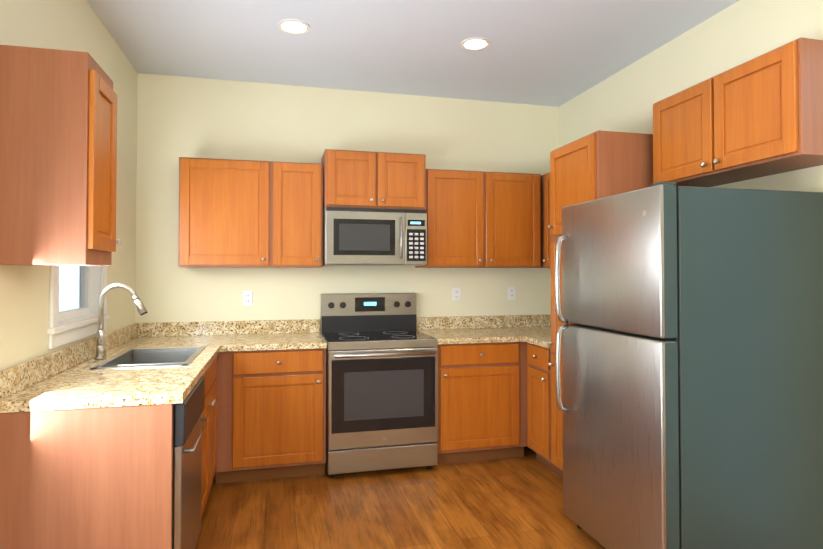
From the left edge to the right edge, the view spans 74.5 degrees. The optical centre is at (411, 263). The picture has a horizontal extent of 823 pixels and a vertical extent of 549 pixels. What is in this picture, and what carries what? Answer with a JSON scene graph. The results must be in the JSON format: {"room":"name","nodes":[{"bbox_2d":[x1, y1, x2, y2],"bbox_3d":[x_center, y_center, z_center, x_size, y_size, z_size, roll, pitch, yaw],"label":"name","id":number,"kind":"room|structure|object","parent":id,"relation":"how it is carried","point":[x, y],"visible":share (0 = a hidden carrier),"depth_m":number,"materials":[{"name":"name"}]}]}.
{"room":"kitchen","nodes":[
{"label":"kitchen","id":0,"kind":"room"},
{"bbox_2d":[0,0,136,370],"bbox_3d":[-1.380,-0.019,1.151,0.120,2.840,5.700,0,-1,-14],"label":"wall","id":1,"kind":"structure","parent":0,"point":[73,25],"depth_m":2.68,"materials":[{"name":"beige paint"}]},
{"bbox_2d":[0,45,121,265],"bbox_3d":[-1.380,-0.393,2.160,0.353,0.802,0.323,0,-1,-14],"label":"upper cabinet","id":2,"kind":"object","parent":1,"relation":"attached to","point":[58,143],"visible":1,"depth_m":2.01,"materials":[{"name":"brown wood"}]},
{"bbox_2d":[47,266,109,348],"bbox_3d":[-1.777,-0.132,2.827,0.150,1.055,0.840,0,-1,-14],"label":"window","id":3,"kind":"structure","parent":1,"relation":"in","point":[92,286],"depth_m":2.87,"materials":[{"name":"white paint"}]},
{"bbox_2d":[135,73,558,332],"bbox_3d":[2.642,0.051,5.139,9.840,2.840,0.120,0,-1,-14],"label":"wall","id":4,"kind":"structure","parent":0,"point":[180,116],"depth_m":4.23,"materials":[{"name":"beige paint"}]},
{"bbox_2d":[178,157,281,266],"bbox_3d":[-1.302,-0.349,3.943,0.688,0.758,0.322,0,-1,-14],"label":"upper cabinet","id":5,"kind":"object","parent":4,"relation":"attached to","point":[242,213],"depth_m":3.79,"materials":[{"name":"brown wood"}]},
{"bbox_2d":[243,291,252,305],"bbox_3d":[-1.245,0.268,4.109,0.072,0.116,0.009,0,-1,-14],"label":"electrical outlet","id":6,"kind":"object","parent":4,"relation":"attached to","point":[247,298],"visible":1,"depth_m":4.11,"materials":[{"name":"white plastic"}]},
{"bbox_2d":[282,161,323,267],"bbox_3d":[-0.895,-0.347,4.043,0.440,0.758,0.322,0,-1,-14],"label":"upper cabinet","id":7,"kind":"object","parent":4,"relation":"attached to","point":[302,211],"depth_m":3.91,"materials":[{"name":"brown wood"}]},
{"bbox_2d":[321,149,429,212],"bbox_3d":[-0.300,-0.613,4.166,0.754,0.419,0.377,0,-1,-14],"label":"upper cabinet","id":8,"kind":"object","parent":4,"relation":"attached to","point":[350,179],"depth_m":3.99,"materials":[{"name":"brown wood"}]},
{"bbox_2d":[323,207,426,265],"bbox_3d":[-0.290,-0.191,4.121,0.754,0.416,0.450,0,-1,-14],"label":"microwave","id":9,"kind":"object","parent":8,"relation":"attached to","point":[371,237],"visible":1,"depth_m":3.94,"materials":[{"name":"silver metal"}]},
{"bbox_2d":[452,287,460,300],"bbox_3d":[0.376,0.260,4.509,0.072,0.116,0.009,0,-1,-14],"label":"electrical outlet","id":10,"kind":"object","parent":4,"relation":"attached to","point":[456,293],"visible":1,"depth_m":4.51,"materials":[{"name":"white plastic"}]},
{"bbox_2d":[415,169,540,267],"bbox_3d":[0.542,-0.341,4.397,0.976,0.758,0.322,0,-1,-14],"label":"upper cabinet","id":11,"kind":"object","parent":4,"relation":"attached to","point":[476,219],"depth_m":4.24,"materials":[{"name":"brown wood"}]},
{"bbox_2d":[508,286,515,299],"bbox_3d":[0.857,0.257,4.628,0.072,0.116,0.009,0,-1,-14],"label":"electrical outlet","id":12,"kind":"object","parent":4,"relation":"attached to","point":[511,292],"visible":1,"depth_m":4.63,"materials":[{"name":"white plastic"}]},
{"bbox_2d":[195,446,605,548],"bbox_3d":[0.300,1.438,1.540,3.580,0.060,5.940,0,-1,-14],"label":"floor","id":13,"kind":"structure","parent":0,"point":[511,503],"depth_m":3.13,"materials":[{"name":"brown wood"}]},
{"bbox_2d":[52,353,219,548],"bbox_3d":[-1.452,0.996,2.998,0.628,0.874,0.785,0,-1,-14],"label":"base cabinet","id":14,"kind":"object","parent":13,"relation":"on","point":[93,478],"depth_m":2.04,"materials":[{"name":"brown wood"}]},
{"bbox_2d":[0,321,223,412],"bbox_3d":[-1.436,0.487,3.008,0.660,0.140,2.046,0,-1,-14],"label":"countertop","id":15,"kind":"structure","parent":14,"relation":"on","point":[64,378],"depth_m":2.36,"materials":[{"name":"stone"}]},
{"bbox_2d":[94,283,147,359],"bbox_3d":[-1.570,0.313,2.911,0.262,0.407,0.133,0,-1,-14],"label":"faucet","id":16,"kind":"object","parent":15,"relation":"on","point":[100,354],"visible":1,"depth_m":2.92,"materials":[{"name":"silver metal"}]},
{"bbox_2d":[90,347,204,369],"bbox_3d":[-1.415,0.616,2.985,0.439,0.204,0.694,0,-1,-14],"label":"sink","id":17,"kind":"object","parent":15,"relation":"in","point":[155,357],"visible":0.29,"depth_m":3.26,"materials":[{"name":"silver metal"}]},
{"bbox_2d":[132,321,211,330],"bbox_3d":[-1.587,0.499,3.682,0.390,0.140,0.666,0,-1,-14],"label":"backsplash","id":18,"kind":"structure","parent":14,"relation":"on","point":[205,323],"depth_m":3.97,"materials":[{"name":"stone"}]},
{"bbox_2d":[172,376,207,548],"bbox_3d":[-1.252,0.988,2.331,0.661,0.868,0.600,0,-1,-14],"label":"dishwasher","id":19,"kind":"object","parent":13,"relation":"on","point":[188,419],"visible":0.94,"depth_m":2.25,"materials":[{"name":"silver metal"}]},
{"bbox_2d":[220,348,325,482],"bbox_3d":[-0.988,1.011,3.840,0.709,0.874,0.627,0,-1,-14],"label":"base cabinet","id":20,"kind":"object","parent":13,"relation":"on","point":[273,402],"depth_m":3.55,"materials":[{"name":"brown wood"}]},
{"bbox_2d":[220,319,326,351],"bbox_3d":[-0.960,0.502,3.836,0.662,0.140,0.666,0,-1,-14],"label":"countertop","id":21,"kind":"structure","parent":20,"relation":"on","point":[253,335],"depth_m":4.01,"materials":[{"name":"stone"}]},
{"bbox_2d":[321,293,437,477],"bbox_3d":[-0.255,0.843,3.960,0.758,1.215,0.740,0,-1,-14],"label":"range","id":22,"kind":"object","parent":13,"relation":"on","point":[381,382],"visible":1,"depth_m":3.69,"materials":[{"name":"silver metal"}]},
{"bbox_2d":[437,342,520,463],"bbox_3d":[0.410,1.017,4.184,0.629,0.874,0.627,0,-1,-14],"label":"base cabinet","id":23,"kind":"object","parent":13,"relation":"on","point":[494,400],"depth_m":3.89,"materials":[{"name":"brown wood"}]},
{"bbox_2d":[417,314,550,347],"bbox_3d":[0.779,0.506,4.101,1.306,0.140,0.984,0,-1,-14],"label":"countertop","id":24,"kind":"structure","parent":23,"relation":"on","point":[534,329],"depth_m":4.43,"materials":[{"name":"stone"}]},
{"bbox_2d":[525,342,562,477],"bbox_3d":[1.182,1.012,3.878,0.627,0.874,0.377,0,-1,-14],"label":"base cabinet","id":25,"kind":"object","parent":13,"relation":"on","point":[537,358],"depth_m":3.78,"materials":[{"name":"brown wood"}]},
{"bbox_2d":[548,130,652,470],"bbox_3d":[1.278,0.341,3.431,0.658,2.200,0.553,0,-1,-14],"label":"pantry cabinet","id":26,"kind":"object","parent":13,"relation":"on","point":[598,164],"visible":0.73,"depth_m":3.24,"materials":[{"name":"brown wood"}]},
{"bbox_2d":[555,182,822,548],"bbox_3d":[1.310,0.550,2.679,0.940,1.755,0.801,0,-1,-14],"label":"refrigerator","id":27,"kind":"object","parent":13,"relation":"on","point":[691,407],"visible":1,"depth_m":2.33,"materials":[{"name":"grey metal"}]},
{"bbox_2d":[86,0,738,106],"bbox_3d":[3.339,-1.458,2.340,9.840,0.080,5.940,0,-1,-14],"label":"ceiling","id":28,"kind":"structure","parent":0,"point":[555,53],"depth_m":3.42,"materials":[{"name":"white paint"}]},
{"bbox_2d":[278,19,309,33],"bbox_3d":[-0.697,-1.400,3.208,0.188,0.006,0.188,0,-1,-14],"label":"recessed light","id":29,"kind":"object","parent":28,"relation":"in","point":[292,26],"visible":1,"depth_m":3.20,"materials":[{"name":"white glass"}]},
{"bbox_2d":[461,37,489,50],"bbox_3d":[0.408,-1.396,3.449,0.188,0.006,0.188,0,-1,-14],"label":"recessed light","id":30,"kind":"object","parent":28,"relation":"in","point":[475,43],"visible":1,"depth_m":3.44,"materials":[{"name":"white glass"}]},
{"bbox_2d":[559,0,822,191],"bbox_3d":[2.038,-0.004,1.994,0.120,2.840,5.700,0,-1,-14],"label":"wall","id":31,"kind":"structure","parent":0,"point":[739,32],"depth_m":3.17,"materials":[{"name":"beige paint"}]},
{"bbox_2d":[541,172,551,267],"bbox_3d":[1.241,-0.344,4.229,0.353,0.758,0.981,0,-1,-14],"label":"upper cabinet","id":32,"kind":"object","parent":31,"relation":"attached to","point":[546,239],"visible":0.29,"depth_m":4.32,"materials":[{"name":"brown wood"}]},
{"bbox_2d":[653,37,822,186],"bbox_3d":[1.621,-0.682,2.696,0.353,0.484,0.900,0,-1,-14],"label":"upper cabinet","id":33,"kind":"object","parent":31,"relation":"attached to","point":[759,116],"visible":0.9,"depth_m":2.49,"materials":[{"name":"brown wood"}]},
{"label":"outside","id":34,"kind":"structure","parent":0,"visible":0},
{"bbox_2d":[59,266,79,310],"bbox_3d":[-3.121,0.093,6.437,0.830,3.200,12.600,0,-1,-14],"label":"sky","id":35,"kind":"structure","parent":34,"point":[71,288],"depth_m":2.96,"materials":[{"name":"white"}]}
]}

